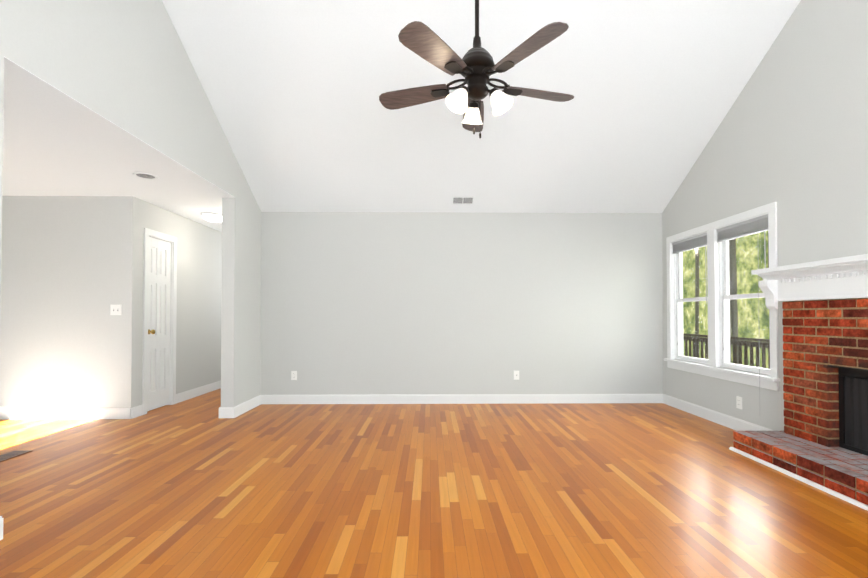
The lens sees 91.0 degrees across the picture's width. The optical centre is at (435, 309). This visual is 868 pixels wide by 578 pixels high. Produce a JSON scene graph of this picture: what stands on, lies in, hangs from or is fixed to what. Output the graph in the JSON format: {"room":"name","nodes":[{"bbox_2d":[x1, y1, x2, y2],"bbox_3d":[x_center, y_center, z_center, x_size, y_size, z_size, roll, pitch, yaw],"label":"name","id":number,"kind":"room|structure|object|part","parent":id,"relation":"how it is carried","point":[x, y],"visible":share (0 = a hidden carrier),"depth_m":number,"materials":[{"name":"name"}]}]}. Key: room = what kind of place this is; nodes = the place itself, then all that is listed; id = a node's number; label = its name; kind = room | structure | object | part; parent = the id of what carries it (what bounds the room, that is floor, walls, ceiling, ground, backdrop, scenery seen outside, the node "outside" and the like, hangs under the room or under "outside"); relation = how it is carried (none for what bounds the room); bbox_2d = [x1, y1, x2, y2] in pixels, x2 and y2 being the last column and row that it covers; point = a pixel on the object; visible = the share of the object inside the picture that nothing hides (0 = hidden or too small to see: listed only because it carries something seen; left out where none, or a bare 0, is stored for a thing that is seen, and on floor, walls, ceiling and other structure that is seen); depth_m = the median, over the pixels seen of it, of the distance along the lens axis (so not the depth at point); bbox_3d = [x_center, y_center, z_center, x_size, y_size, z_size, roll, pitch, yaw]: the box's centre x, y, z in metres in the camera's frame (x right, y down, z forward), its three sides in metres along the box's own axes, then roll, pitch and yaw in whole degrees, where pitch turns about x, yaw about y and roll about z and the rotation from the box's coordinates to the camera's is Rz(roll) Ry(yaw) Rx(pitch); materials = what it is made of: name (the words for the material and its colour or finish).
{"room":"living room","nodes":[
{"label":"living room","id":0,"kind":"room"},
{"bbox_2d":[0,196,141,407],"bbox_3d":[-4.722,-0.030,4.694,2.840,2.420,0.140,0,-1,-1],"label":"wall","id":1,"kind":"structure","parent":0,"point":[70,270],"depth_m":4.63,"materials":[{"name":"paint"}]},
{"bbox_2d":[0,407,135,418],"bbox_3d":[-4.643,1.120,4.601,2.715,0.117,0.015,0,-1,-1],"label":"baseboard","id":2,"kind":"structure","parent":1,"relation":"attached to","point":[5,413],"depth_m":4.60,"materials":[{"name":"white wood"}]},
{"bbox_2d":[110,305,121,314],"bbox_3d":[-3.471,-0.001,4.635,0.116,0.115,0.024,0,-1,-1],"label":"light switch","id":3,"kind":"object","parent":1,"relation":"attached to","point":[115,309],"visible":1,"depth_m":4.63,"materials":[{"name":"white plastic"}]},
{"bbox_2d":[0,0,260,406],"bbox_3d":[-2.240,-1.602,2.034,0.140,5.485,6.808,0,-1,-1],"label":"wall","id":4,"kind":"structure","parent":0,"point":[127,65],"depth_m":3.33,"materials":[{"name":"paint"}]},
{"bbox_2d":[0,516,2,539],"bbox_3d":[-2.141,1.058,0.361,0.015,0.117,3.538,0,-1,-1],"label":"baseboard","id":5,"kind":"structure","parent":4,"relation":"attached to","point":[1,519],"depth_m":2.12,"materials":[{"name":"white wood"}]},
{"bbox_2d":[219,407,231,417],"bbox_3d":[-2.376,1.144,6.217,0.015,0.117,3.143,0,-1,-1],"label":"baseboard","id":6,"kind":"structure","parent":4,"relation":"attached to","point":[223,411],"depth_m":4.65,"materials":[{"name":"white wood"}]},
{"bbox_2d":[232,395,259,417],"bbox_3d":[-2.204,1.126,5.010,0.015,0.117,0.723,0,-1,-1],"label":"baseboard","id":7,"kind":"structure","parent":4,"relation":"attached to","point":[254,402],"depth_m":4.93,"materials":[{"name":"white wood"}]},
{"bbox_2d":[140,200,221,404],"bbox_3d":[-3.704,-0.007,6.273,0.760,2.420,3.030,0,-1,-1],"label":"wall","id":8,"kind":"structure","parent":0,"point":[198,315],"depth_m":5.85,"materials":[{"name":"paint"}]},
{"bbox_2d":[147,237,170,410],"bbox_3d":[-3.345,0.163,5.125,0.035,2.022,0.460,0,-1,-1],"label":"hall door","id":9,"kind":"structure","parent":8,"relation":"in","point":[159,323],"depth_m":5.13,"materials":[{"name":"white wood"}]},
{"bbox_2d":[142,228,176,414],"bbox_3d":[-3.370,0.129,5.125,0.156,2.115,0.610,0,-1,-1],"label":"door frame","id":10,"kind":"structure","parent":8,"relation":"attached to","point":[148,233],"depth_m":5.29,"materials":[{"name":"white wood"}]},
{"bbox_2d":[176,380,220,402],"bbox_3d":[-3.320,1.149,6.596,0.015,0.117,2.360,0,-1,-1],"label":"baseboard","id":11,"kind":"structure","parent":8,"relation":"attached to","point":[198,391],"depth_m":5.93,"materials":[{"name":"white wood"}]},
{"bbox_2d":[2,0,800,231],"bbox_3d":[-1.514,-2.852,3.259,9.214,3.189,9.480,0,-1,-1],"label":"ceiling","id":12,"kind":"structure","parent":0,"point":[294,90],"depth_m":4.06,"materials":[{"name":"paint"}]},
{"bbox_2d":[132,172,158,179],"bbox_3d":[-2.702,-1.247,3.979,0.204,0.007,0.204,0,-1,-1],"label":"recessed light","id":13,"kind":"object","parent":12,"relation":"in","point":[141,176],"visible":1,"depth_m":3.98,"materials":[{"name":"grey metal"}]},
{"bbox_2d":[201,212,221,222],"bbox_3d":[-2.863,-1.181,5.516,0.300,0.094,0.300,0,-1,-1],"label":"hall ceiling light","id":14,"kind":"object","parent":12,"relation":"attached to","point":[213,217],"visible":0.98,"depth_m":5.42,"materials":[{"name":"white glass"}]},
{"bbox_2d":[452,196,473,204],"bbox_3d":[0.341,-1.357,5.287,0.270,0.012,0.130,0,-31,-1],"label":"ceiling vent","id":15,"kind":"object","parent":12,"relation":"in","point":[462,200],"visible":1,"depth_m":5.29,"materials":[{"name":"grey metal"}]},
{"bbox_2d":[379,0,573,137],"bbox_3d":[0.267,-2.033,2.695,1.278,1.940,1.241,0,-1,-1],"label":"ceiling fan","id":16,"kind":"object","parent":12,"relation":"hanging from","point":[475,66],"visible":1,"depth_m":2.57,"materials":[{"name":"brown wood"}]},
{"bbox_3d":[0.261,-2.154,2.671,0.583,1.698,0.564,0,-1,-1],"label":"motor","id":17,"kind":"part","parent":16,"relation":"part of","materials":[{"name":"brown metal"}]},
{"bbox_2d":[0,388,867,577],"bbox_3d":[-1.514,1.218,3.199,9.214,0.120,9.480,0,-1,-1],"label":"floor","id":18,"kind":"structure","parent":0,"point":[196,487],"depth_m":2.60,"materials":[{"name":"brown wood"}]},
{"bbox_2d":[0,450,32,461],"bbox_3d":[-3.389,1.157,3.354,0.150,0.007,0.320,0,-1,-1],"label":"floor vent","id":19,"kind":"object","parent":18,"relation":"in","point":[9,455],"visible":1,"depth_m":3.41,"materials":[{"name":"brown wood"}]},
{"bbox_2d":[729,254,867,510],"bbox_3d":[2.713,0.398,2.651,0.494,1.505,2.005,0,-1,-1],"label":"fireplace","id":20,"kind":"object","parent":18,"relation":"on","point":[820,441],"visible":1,"depth_m":3.10,"materials":[{"name":"red brick"}]},
{"bbox_3d":[2.712,1.139,2.660,0.494,0.022,1.823,0,-1,-1],"label":"hearth shoe trim","id":21,"kind":"part","parent":20,"relation":"part of","materials":[{"name":"white wood"}]},
{"bbox_3d":[2.912,0.692,2.658,0.095,0.593,0.900,0,-1,-1],"label":"insert frame","id":22,"kind":"part","parent":20,"relation":"part of","materials":[{"name":"black metal"}]},
{"bbox_2d":[844,377,867,450],"bbox_3d":[2.950,0.712,2.658,0.007,0.488,0.828,0,-1,-1],"label":"fireplace screen","id":23,"kind":"object","parent":20,"relation":"hanging from","point":[855,388],"depth_m":2.99,"materials":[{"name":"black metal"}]},
{"bbox_2d":[260,212,662,394],"bbox_3d":[0.352,-0.153,5.523,5.419,2.690,0.140,0,-1,-1],"label":"wall","id":24,"kind":"structure","parent":0,"point":[362,303],"depth_m":5.45,"materials":[{"name":"paint"}]},
{"bbox_2d":[291,371,296,379],"bbox_3d":[-1.790,0.830,5.409,0.070,0.115,0.018,0,-1,-1],"label":"electrical outlet","id":25,"kind":"object","parent":24,"relation":"attached to","point":[293,375],"visible":1,"depth_m":5.40,"materials":[{"name":"white plastic"}]},
{"bbox_2d":[260,394,663,404],"bbox_3d":[0.352,1.132,5.428,5.139,0.117,0.015,0,-1,-1],"label":"baseboard","id":26,"kind":"structure","parent":24,"relation":"attached to","point":[375,398],"depth_m":5.42,"materials":[{"name":"white wood"}]},
{"bbox_2d":[514,371,518,379],"bbox_3d":[1.034,0.831,5.447,0.070,0.115,0.017,0,-1,-1],"label":"jack","id":27,"kind":"object","parent":24,"relation":"attached to","point":[516,375],"visible":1,"depth_m":5.44,"materials":[{"name":"white plastic"}]},
{"bbox_2d":[662,0,867,454],"bbox_3d":[3.038,-1.601,2.107,0.140,5.485,6.808,0,-1,-1],"label":"wall","id":28,"kind":"structure","parent":0,"point":[790,136],"depth_m":3.52,"materials":[{"name":"paint"}]},
{"bbox_2d":[664,394,773,430],"bbox_3d":[2.928,1.119,4.502,0.015,0.117,1.880,0,-1,-1],"label":"baseboard","id":29,"kind":"structure","parent":28,"relation":"attached to","point":[734,423],"depth_m":4.48,"materials":[{"name":"white wood"}]},
{"bbox_2d":[664,202,780,390],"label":"window","id":30,"kind":"structure","parent":28,"relation":"in","point":[770,381],"depth_m":4.47,"materials":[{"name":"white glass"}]},
{"bbox_2d":[672,214,767,391],"bbox_3d":[2.922,0.058,4.512,0.098,1.798,1.510,0,-1,-1],"label":"window blinds","id":31,"kind":"object","parent":30,"relation":"attached to","point":[746,227],"visible":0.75,"depth_m":4.32,"materials":[{"name":"grey plastic"}]},
{"bbox_3d":[3.004,-0.128,4.516,0.078,1.426,1.526,0,-1,-1],"label":"right window sashes","id":32,"kind":"part","parent":30,"relation":"part of","materials":[{"name":"white wood"}]},
{"bbox_3d":[3.012,-0.128,4.516,0.037,1.342,1.442,0,-1,-1],"label":"glass","id":33,"kind":"part","parent":30,"relation":"part of","materials":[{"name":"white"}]},
{"bbox_3d":[4.228,1.145,7.142,2.375,1.340,13.525,0,-1,-1],"label":"deck railing","id":34,"kind":"part","parent":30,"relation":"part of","materials":[{"name":"brown wood"}]},
{"bbox_2d":[736,396,741,408],"bbox_3d":[2.940,0.896,4.125,0.018,0.115,0.070,0,-1,-1],"label":"outlet","id":35,"kind":"object","parent":28,"relation":"attached to","point":[738,402],"visible":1,"depth_m":4.12,"materials":[{"name":"white plastic"}]},
{"label":"outside","id":36,"kind":"structure","parent":0,"visible":0},
{"bbox_3d":[6.937,1.935,11.906,7.926,0.100,36.000,0,-1,-1],"label":"ground","id":37,"kind":"structure","parent":36,"visible":0},
{"bbox_2d":[694,239,738,363],"bbox_3d":[7.946,-2.624,11.358,0.375,9.205,3.463,0,-1,-13],"label":"trunk","id":38,"kind":"object","parent":37,"relation":"on","point":[733,315],"depth_m":11.20,"materials":[{"name":"brown plant"}]},
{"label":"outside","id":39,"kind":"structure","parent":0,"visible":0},
{"bbox_2d":[683,230,769,367],"bbox_3d":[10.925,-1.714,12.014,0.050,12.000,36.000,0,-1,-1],"label":"trees","id":40,"kind":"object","parent":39,"point":[749,328],"depth_m":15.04,"materials":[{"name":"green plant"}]}
]}

